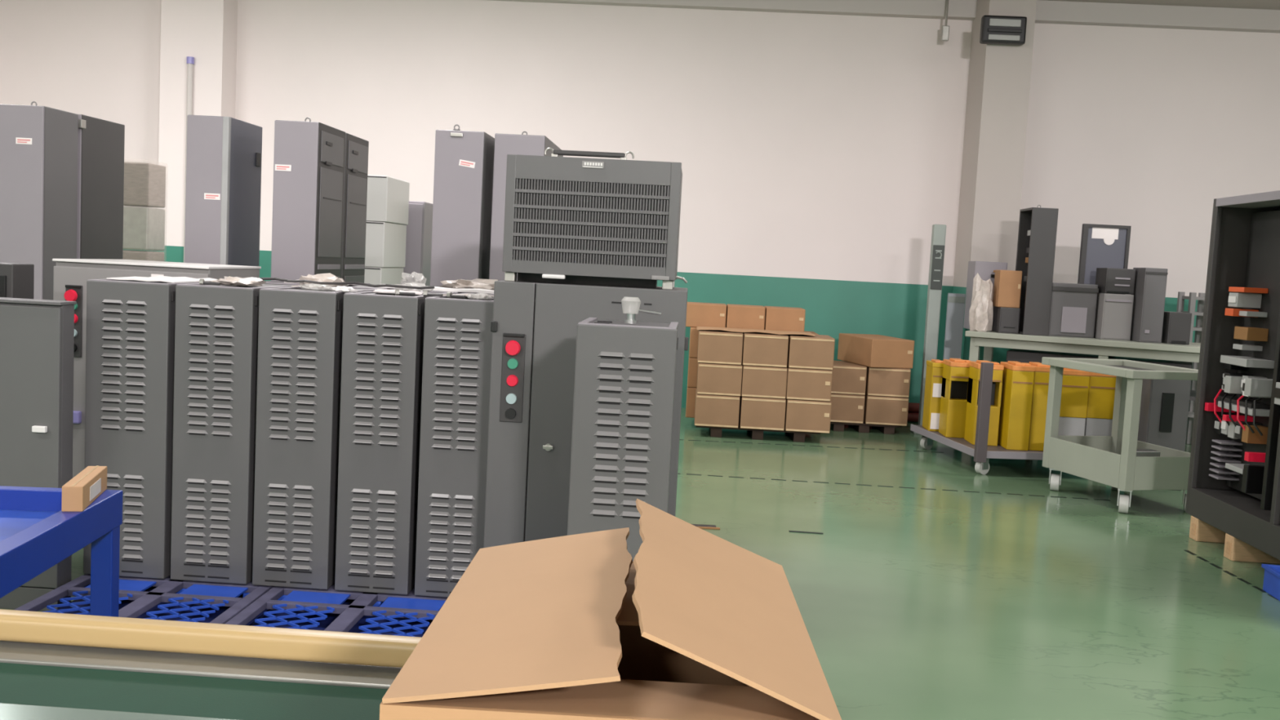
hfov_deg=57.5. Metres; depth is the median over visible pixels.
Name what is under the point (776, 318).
carton
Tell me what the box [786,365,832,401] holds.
carton
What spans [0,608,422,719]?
bench
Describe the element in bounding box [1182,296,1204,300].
shelf
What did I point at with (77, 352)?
switch plate
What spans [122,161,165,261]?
stack
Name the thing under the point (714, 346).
carton
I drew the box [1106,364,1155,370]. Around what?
shelf
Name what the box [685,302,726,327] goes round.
carton
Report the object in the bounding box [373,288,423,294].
paper sheet
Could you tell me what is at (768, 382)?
carton
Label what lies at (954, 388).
canister
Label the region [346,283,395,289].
cabinet
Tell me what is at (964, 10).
ceiling beam
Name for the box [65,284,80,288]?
hood
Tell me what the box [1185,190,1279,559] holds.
electrical cabinet
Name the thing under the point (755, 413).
carton
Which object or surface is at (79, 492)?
carton
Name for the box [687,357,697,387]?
carton
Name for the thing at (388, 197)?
carton
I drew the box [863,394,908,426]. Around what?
carton
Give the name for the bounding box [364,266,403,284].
carton
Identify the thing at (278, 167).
print
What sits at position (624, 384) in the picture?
cabinet
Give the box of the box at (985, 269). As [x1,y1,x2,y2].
[963,261,1007,328]
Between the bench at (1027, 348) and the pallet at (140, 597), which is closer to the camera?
the pallet at (140, 597)
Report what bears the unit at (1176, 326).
on the bench at (1027, 348)
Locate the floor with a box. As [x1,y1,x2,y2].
[0,407,1279,719]
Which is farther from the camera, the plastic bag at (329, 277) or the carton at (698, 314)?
the carton at (698, 314)
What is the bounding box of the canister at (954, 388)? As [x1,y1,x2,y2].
[938,358,969,438]
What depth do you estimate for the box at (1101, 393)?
9.36 m
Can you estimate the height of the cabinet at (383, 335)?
1.237 m
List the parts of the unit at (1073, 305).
plate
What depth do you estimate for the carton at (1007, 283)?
10.66 m
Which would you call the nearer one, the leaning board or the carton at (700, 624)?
the carton at (700, 624)
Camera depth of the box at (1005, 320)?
10.66 m
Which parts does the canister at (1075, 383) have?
lid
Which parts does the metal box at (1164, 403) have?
panel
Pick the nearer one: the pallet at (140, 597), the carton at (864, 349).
the pallet at (140, 597)
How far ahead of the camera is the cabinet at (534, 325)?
4.55 m
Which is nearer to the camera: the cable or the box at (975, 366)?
the cable
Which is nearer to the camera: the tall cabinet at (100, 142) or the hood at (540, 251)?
the hood at (540, 251)
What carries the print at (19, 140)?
attached to the tall cabinet at (38, 144)
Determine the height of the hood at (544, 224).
0.013 m
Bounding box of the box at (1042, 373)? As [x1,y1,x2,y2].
[1024,361,1049,451]
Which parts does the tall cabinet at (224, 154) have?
panel, corner post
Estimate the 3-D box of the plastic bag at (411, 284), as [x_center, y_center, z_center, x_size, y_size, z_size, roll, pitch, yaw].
[-1.041,-0.337,5.370,0.170,0.041,0.133,1,5,-25]
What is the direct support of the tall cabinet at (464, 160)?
on the floor
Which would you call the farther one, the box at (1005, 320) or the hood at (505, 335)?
the box at (1005, 320)
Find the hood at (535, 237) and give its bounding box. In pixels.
[513,232,666,244]
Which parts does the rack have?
post, post, post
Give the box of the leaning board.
[942,293,965,360]
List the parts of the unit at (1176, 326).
panel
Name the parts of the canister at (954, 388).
lid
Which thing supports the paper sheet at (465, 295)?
on the cabinet at (458, 335)
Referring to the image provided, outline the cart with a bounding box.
[910,362,1043,474]
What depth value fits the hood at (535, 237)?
4.53 m
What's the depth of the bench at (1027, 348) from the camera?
10.39 m
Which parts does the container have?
lid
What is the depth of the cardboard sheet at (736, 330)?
10.58 m
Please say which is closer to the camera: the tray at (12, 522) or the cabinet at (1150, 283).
the tray at (12, 522)
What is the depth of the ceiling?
11.72 m
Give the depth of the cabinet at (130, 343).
4.81 m
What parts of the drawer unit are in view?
panel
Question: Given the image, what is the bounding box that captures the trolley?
[1041,356,1198,513]
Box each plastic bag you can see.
[208,275,266,286]
[298,273,347,287]
[298,283,333,290]
[392,282,433,292]
[400,271,426,284]
[440,278,497,290]
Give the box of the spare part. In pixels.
[1136,448,1160,456]
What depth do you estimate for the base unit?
10.40 m
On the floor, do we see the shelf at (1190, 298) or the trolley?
the trolley
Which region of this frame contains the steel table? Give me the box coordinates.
[0,485,122,617]
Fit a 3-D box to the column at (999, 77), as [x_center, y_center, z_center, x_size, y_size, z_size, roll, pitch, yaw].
[3.554,-1.486,11.908,0.450,4.410,0.700,3,5,3]
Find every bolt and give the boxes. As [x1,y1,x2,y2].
[199,279,220,284]
[395,288,415,295]
[423,290,443,296]
[446,291,465,297]
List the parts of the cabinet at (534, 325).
panel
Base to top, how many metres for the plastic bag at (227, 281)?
0.039 m
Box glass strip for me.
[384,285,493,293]
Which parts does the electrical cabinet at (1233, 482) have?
post, panel, mounting plate, post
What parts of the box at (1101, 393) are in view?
lid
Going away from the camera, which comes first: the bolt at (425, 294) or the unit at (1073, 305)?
the bolt at (425, 294)
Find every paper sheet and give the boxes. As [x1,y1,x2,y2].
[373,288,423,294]
[443,293,493,297]
[466,292,493,295]
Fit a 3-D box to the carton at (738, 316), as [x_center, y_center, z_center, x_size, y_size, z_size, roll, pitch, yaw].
[1.009,-0.411,11.200,0.355,0.223,0.433,3,5,3]
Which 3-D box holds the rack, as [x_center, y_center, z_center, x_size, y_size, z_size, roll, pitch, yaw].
[5.451,0.094,11.549,0.250,1.520,0.320,3,5,3]
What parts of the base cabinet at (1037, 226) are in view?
panel, panel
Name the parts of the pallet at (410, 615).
pocket plate, pocket plate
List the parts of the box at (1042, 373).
lid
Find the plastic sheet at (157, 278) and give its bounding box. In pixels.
[106,275,217,283]
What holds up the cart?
on the floor
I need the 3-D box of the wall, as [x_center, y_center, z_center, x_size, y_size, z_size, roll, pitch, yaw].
[0.659,-1.683,12.488,16.000,4.410,0.200,3,5,3]
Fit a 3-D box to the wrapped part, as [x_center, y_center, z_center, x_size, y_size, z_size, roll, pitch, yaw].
[3.158,-0.535,10.790,0.194,0.540,0.204,8,7,44]
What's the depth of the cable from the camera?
5.16 m
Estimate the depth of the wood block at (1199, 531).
7.17 m
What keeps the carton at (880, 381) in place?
on the carton at (878, 410)
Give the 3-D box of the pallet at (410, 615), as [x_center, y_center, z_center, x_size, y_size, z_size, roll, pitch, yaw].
[-1.118,1.018,4.889,0.820,0.110,1.420,3,5,3]
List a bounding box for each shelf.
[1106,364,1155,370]
[1181,311,1203,315]
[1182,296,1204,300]
[1187,411,1194,417]
[1189,390,1196,400]
[1193,326,1202,331]
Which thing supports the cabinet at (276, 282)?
on the pallet
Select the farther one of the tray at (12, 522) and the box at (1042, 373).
the box at (1042, 373)
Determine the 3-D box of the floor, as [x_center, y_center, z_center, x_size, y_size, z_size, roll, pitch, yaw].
[0.035,1.383,2.470,16.000,0.102,20.700,3,5,3]
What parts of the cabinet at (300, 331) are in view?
panel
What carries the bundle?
on the floor
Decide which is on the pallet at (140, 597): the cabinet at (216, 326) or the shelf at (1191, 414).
the cabinet at (216, 326)
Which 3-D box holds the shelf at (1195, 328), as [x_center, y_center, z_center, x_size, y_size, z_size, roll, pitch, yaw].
[5.471,-0.309,11.508,0.200,0.030,0.295,3,5,3]
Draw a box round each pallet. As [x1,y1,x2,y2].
[14,573,274,626]
[224,583,447,637]
[695,424,820,442]
[830,422,902,434]
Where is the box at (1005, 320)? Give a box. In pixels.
[991,306,1020,333]
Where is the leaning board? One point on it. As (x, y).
(955, 302)
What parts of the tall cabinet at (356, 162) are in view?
panel, plate, plate, plate, plate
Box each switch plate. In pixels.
[65,284,82,357]
[499,333,525,422]
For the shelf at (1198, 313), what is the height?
0.030 m
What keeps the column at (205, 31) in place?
attached to the wall
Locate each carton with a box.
[61,465,106,511]
[364,221,406,267]
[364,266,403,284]
[366,175,409,224]
[379,498,841,719]
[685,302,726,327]
[685,386,697,417]
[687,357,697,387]
[688,327,698,358]
[694,388,740,427]
[696,362,742,396]
[697,329,742,364]
[725,303,765,329]
[738,395,786,431]
[741,363,787,399]
[742,332,788,367]
[764,306,805,332]
[784,398,831,433]
[786,334,835,369]
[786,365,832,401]
[830,393,865,423]
[831,360,866,395]
[837,333,914,368]
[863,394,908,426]
[865,365,911,397]
[992,270,1022,307]
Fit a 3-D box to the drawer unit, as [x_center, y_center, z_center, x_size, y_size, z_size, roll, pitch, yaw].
[4.289,-0.713,10.531,0.254,0.226,0.292,3,5,3]
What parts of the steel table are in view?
leg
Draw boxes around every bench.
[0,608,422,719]
[964,330,1200,400]
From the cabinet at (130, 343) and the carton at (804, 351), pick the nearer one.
the cabinet at (130, 343)
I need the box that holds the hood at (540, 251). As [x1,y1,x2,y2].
[512,246,666,257]
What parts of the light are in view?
pane, pane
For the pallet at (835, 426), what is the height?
0.088 m
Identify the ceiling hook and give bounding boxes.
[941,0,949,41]
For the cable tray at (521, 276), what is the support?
on the cabinet at (534, 325)
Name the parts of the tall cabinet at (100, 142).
panel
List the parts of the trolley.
post, panel, panel, rail, rail, post, post, rail, panel, rail, panel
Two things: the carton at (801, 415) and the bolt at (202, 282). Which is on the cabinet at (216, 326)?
the bolt at (202, 282)
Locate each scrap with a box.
[692,524,719,529]
[788,530,822,533]
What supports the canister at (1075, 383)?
on the cart
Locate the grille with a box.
[512,177,670,267]
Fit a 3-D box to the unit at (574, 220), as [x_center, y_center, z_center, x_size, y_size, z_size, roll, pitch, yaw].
[-0.152,-0.572,4.757,0.724,0.532,0.512,3,5,3]
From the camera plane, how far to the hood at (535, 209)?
4.52 m
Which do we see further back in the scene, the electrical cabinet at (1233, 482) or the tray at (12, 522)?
the electrical cabinet at (1233, 482)
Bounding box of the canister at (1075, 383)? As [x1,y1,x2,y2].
[1057,368,1090,435]
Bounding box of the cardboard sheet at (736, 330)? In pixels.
[697,326,815,336]
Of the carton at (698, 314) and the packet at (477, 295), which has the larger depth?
the carton at (698, 314)
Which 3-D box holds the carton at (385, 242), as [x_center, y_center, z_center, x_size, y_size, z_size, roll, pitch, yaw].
[-2.062,-0.882,8.895,0.400,0.332,0.653,3,5,3]
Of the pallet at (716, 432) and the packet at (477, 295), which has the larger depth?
the pallet at (716, 432)
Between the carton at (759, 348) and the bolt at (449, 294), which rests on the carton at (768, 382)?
the carton at (759, 348)
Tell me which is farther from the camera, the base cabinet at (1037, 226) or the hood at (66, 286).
the base cabinet at (1037, 226)
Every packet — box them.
[329,285,358,292]
[466,293,493,299]
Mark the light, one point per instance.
(994, 29)
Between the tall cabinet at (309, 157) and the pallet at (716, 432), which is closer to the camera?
the tall cabinet at (309, 157)
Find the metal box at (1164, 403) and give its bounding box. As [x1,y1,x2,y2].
[1137,378,1191,490]
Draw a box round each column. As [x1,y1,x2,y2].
[156,0,237,262]
[952,0,1036,364]
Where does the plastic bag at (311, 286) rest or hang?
on the cabinet at (300, 331)
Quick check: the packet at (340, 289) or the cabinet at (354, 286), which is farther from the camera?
the cabinet at (354, 286)
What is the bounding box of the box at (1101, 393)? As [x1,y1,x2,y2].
[1084,372,1115,435]
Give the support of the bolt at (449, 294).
on the cabinet at (458, 335)
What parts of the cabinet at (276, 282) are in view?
panel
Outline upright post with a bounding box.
[910,224,946,434]
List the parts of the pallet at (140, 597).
pocket plate, pocket plate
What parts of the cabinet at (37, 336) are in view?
handle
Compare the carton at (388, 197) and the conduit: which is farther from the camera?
the conduit
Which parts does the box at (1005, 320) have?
panel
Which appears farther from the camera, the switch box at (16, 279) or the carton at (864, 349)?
the carton at (864, 349)
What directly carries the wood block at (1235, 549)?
on the floor
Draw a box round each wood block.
[1189,515,1226,542]
[1223,533,1279,564]
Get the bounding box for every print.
[17,138,30,142]
[205,194,218,198]
[276,165,289,169]
[460,160,473,166]
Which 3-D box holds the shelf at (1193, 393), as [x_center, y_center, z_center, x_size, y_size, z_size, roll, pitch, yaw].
[4.141,0.243,10.696,1.970,0.030,0.770,5,5,26]
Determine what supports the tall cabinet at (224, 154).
on the floor
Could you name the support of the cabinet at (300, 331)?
on the pallet at (410, 615)
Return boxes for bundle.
[906,402,919,422]
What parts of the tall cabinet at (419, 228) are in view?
panel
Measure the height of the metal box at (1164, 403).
0.880 m
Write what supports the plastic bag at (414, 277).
on the cabinet at (431, 291)
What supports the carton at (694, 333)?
on the carton at (692, 362)
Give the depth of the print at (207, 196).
6.47 m
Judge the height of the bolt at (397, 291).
0.024 m
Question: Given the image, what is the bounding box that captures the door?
[1077,223,1131,294]
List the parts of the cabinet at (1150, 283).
panel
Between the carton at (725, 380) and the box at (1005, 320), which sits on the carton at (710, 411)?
the carton at (725, 380)
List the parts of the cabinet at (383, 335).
panel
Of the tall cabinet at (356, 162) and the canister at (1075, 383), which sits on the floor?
the tall cabinet at (356, 162)
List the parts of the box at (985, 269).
panel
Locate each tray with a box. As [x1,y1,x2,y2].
[0,509,59,541]
[517,272,657,288]
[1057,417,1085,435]
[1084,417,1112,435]
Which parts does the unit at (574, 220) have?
name plate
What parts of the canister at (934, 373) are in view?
lid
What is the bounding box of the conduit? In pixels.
[183,56,194,262]
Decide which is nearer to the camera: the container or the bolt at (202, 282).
the bolt at (202, 282)
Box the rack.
[1176,291,1204,444]
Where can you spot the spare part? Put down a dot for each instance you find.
(1140, 452)
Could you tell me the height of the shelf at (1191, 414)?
0.030 m
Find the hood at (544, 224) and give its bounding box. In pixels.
[513,218,667,229]
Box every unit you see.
[502,147,687,289]
[1048,282,1098,337]
[1093,293,1133,340]
[1095,267,1135,294]
[1161,311,1191,344]
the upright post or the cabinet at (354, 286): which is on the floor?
the upright post
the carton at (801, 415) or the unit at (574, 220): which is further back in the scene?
the carton at (801, 415)
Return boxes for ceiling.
[1044,0,1279,9]
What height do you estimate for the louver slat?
0.013 m
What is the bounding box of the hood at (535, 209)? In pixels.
[514,204,668,215]
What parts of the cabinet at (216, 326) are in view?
panel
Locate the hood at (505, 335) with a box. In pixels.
[503,333,524,337]
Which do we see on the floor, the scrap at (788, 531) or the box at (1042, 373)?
the scrap at (788, 531)
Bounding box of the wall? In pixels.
[0,0,1279,408]
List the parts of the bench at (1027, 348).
leg, leg, leg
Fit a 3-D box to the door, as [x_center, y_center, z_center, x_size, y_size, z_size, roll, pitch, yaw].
[4.301,-0.735,10.861,0.430,1.040,0.050,3,5,3]
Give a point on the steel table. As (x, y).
(36, 535)
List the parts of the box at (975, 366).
lid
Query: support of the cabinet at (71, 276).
on the floor
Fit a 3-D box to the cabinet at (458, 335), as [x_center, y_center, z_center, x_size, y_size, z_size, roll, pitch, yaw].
[-0.733,0.342,5.119,0.301,1.237,0.755,3,5,3]
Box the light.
[979,14,1026,45]
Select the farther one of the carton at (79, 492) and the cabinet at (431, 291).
the cabinet at (431, 291)
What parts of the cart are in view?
edge trim, corner post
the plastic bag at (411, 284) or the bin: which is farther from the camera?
the bin
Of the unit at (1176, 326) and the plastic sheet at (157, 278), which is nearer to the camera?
the plastic sheet at (157, 278)
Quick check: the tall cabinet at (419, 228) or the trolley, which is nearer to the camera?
the trolley
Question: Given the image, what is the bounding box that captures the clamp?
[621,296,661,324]
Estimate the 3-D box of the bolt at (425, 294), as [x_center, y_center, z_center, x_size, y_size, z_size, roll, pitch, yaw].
[-0.854,-0.274,4.821,0.080,0.024,0.021,2,5,-9]
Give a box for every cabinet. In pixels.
[0,101,78,300]
[0,297,76,611]
[52,258,261,477]
[76,114,124,259]
[83,279,199,578]
[170,283,298,584]
[184,115,262,266]
[252,286,377,589]
[263,280,299,285]
[271,117,346,280]
[334,290,454,594]
[341,133,368,283]
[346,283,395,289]
[398,200,432,286]
[414,293,493,597]
[422,290,466,293]
[430,124,494,287]
[483,279,688,547]
[488,131,563,280]
[567,317,678,560]
[1015,204,1058,335]
[1129,267,1168,342]
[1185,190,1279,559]
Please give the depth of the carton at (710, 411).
10.45 m
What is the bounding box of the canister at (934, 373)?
[922,359,943,431]
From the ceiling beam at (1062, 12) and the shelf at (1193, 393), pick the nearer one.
the shelf at (1193, 393)
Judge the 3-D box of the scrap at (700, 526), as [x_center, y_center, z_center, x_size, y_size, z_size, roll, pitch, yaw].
[0.343,0.978,6.857,0.250,0.012,0.070,3,5,-1]
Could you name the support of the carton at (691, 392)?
on the pallet at (716, 432)
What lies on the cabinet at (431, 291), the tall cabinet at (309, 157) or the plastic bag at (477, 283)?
the plastic bag at (477, 283)
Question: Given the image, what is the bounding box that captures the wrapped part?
[968,272,993,331]
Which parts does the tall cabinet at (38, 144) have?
panel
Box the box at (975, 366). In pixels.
[964,360,1004,445]
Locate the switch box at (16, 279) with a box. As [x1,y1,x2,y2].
[0,262,34,298]
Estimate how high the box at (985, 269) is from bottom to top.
0.647 m
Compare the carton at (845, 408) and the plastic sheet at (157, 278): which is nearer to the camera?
the plastic sheet at (157, 278)
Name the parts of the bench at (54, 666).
plate, rail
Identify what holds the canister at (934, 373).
on the cart
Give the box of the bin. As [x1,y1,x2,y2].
[1261,564,1279,600]
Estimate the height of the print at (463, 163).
0.026 m
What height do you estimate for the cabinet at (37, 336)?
1.258 m
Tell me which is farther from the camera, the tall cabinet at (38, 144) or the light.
the light
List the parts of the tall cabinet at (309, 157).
panel, plate, plate, plate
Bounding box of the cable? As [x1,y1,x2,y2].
[257,277,434,289]
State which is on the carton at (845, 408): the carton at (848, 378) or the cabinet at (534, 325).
the carton at (848, 378)
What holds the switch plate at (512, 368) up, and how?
attached to the cabinet at (534, 325)

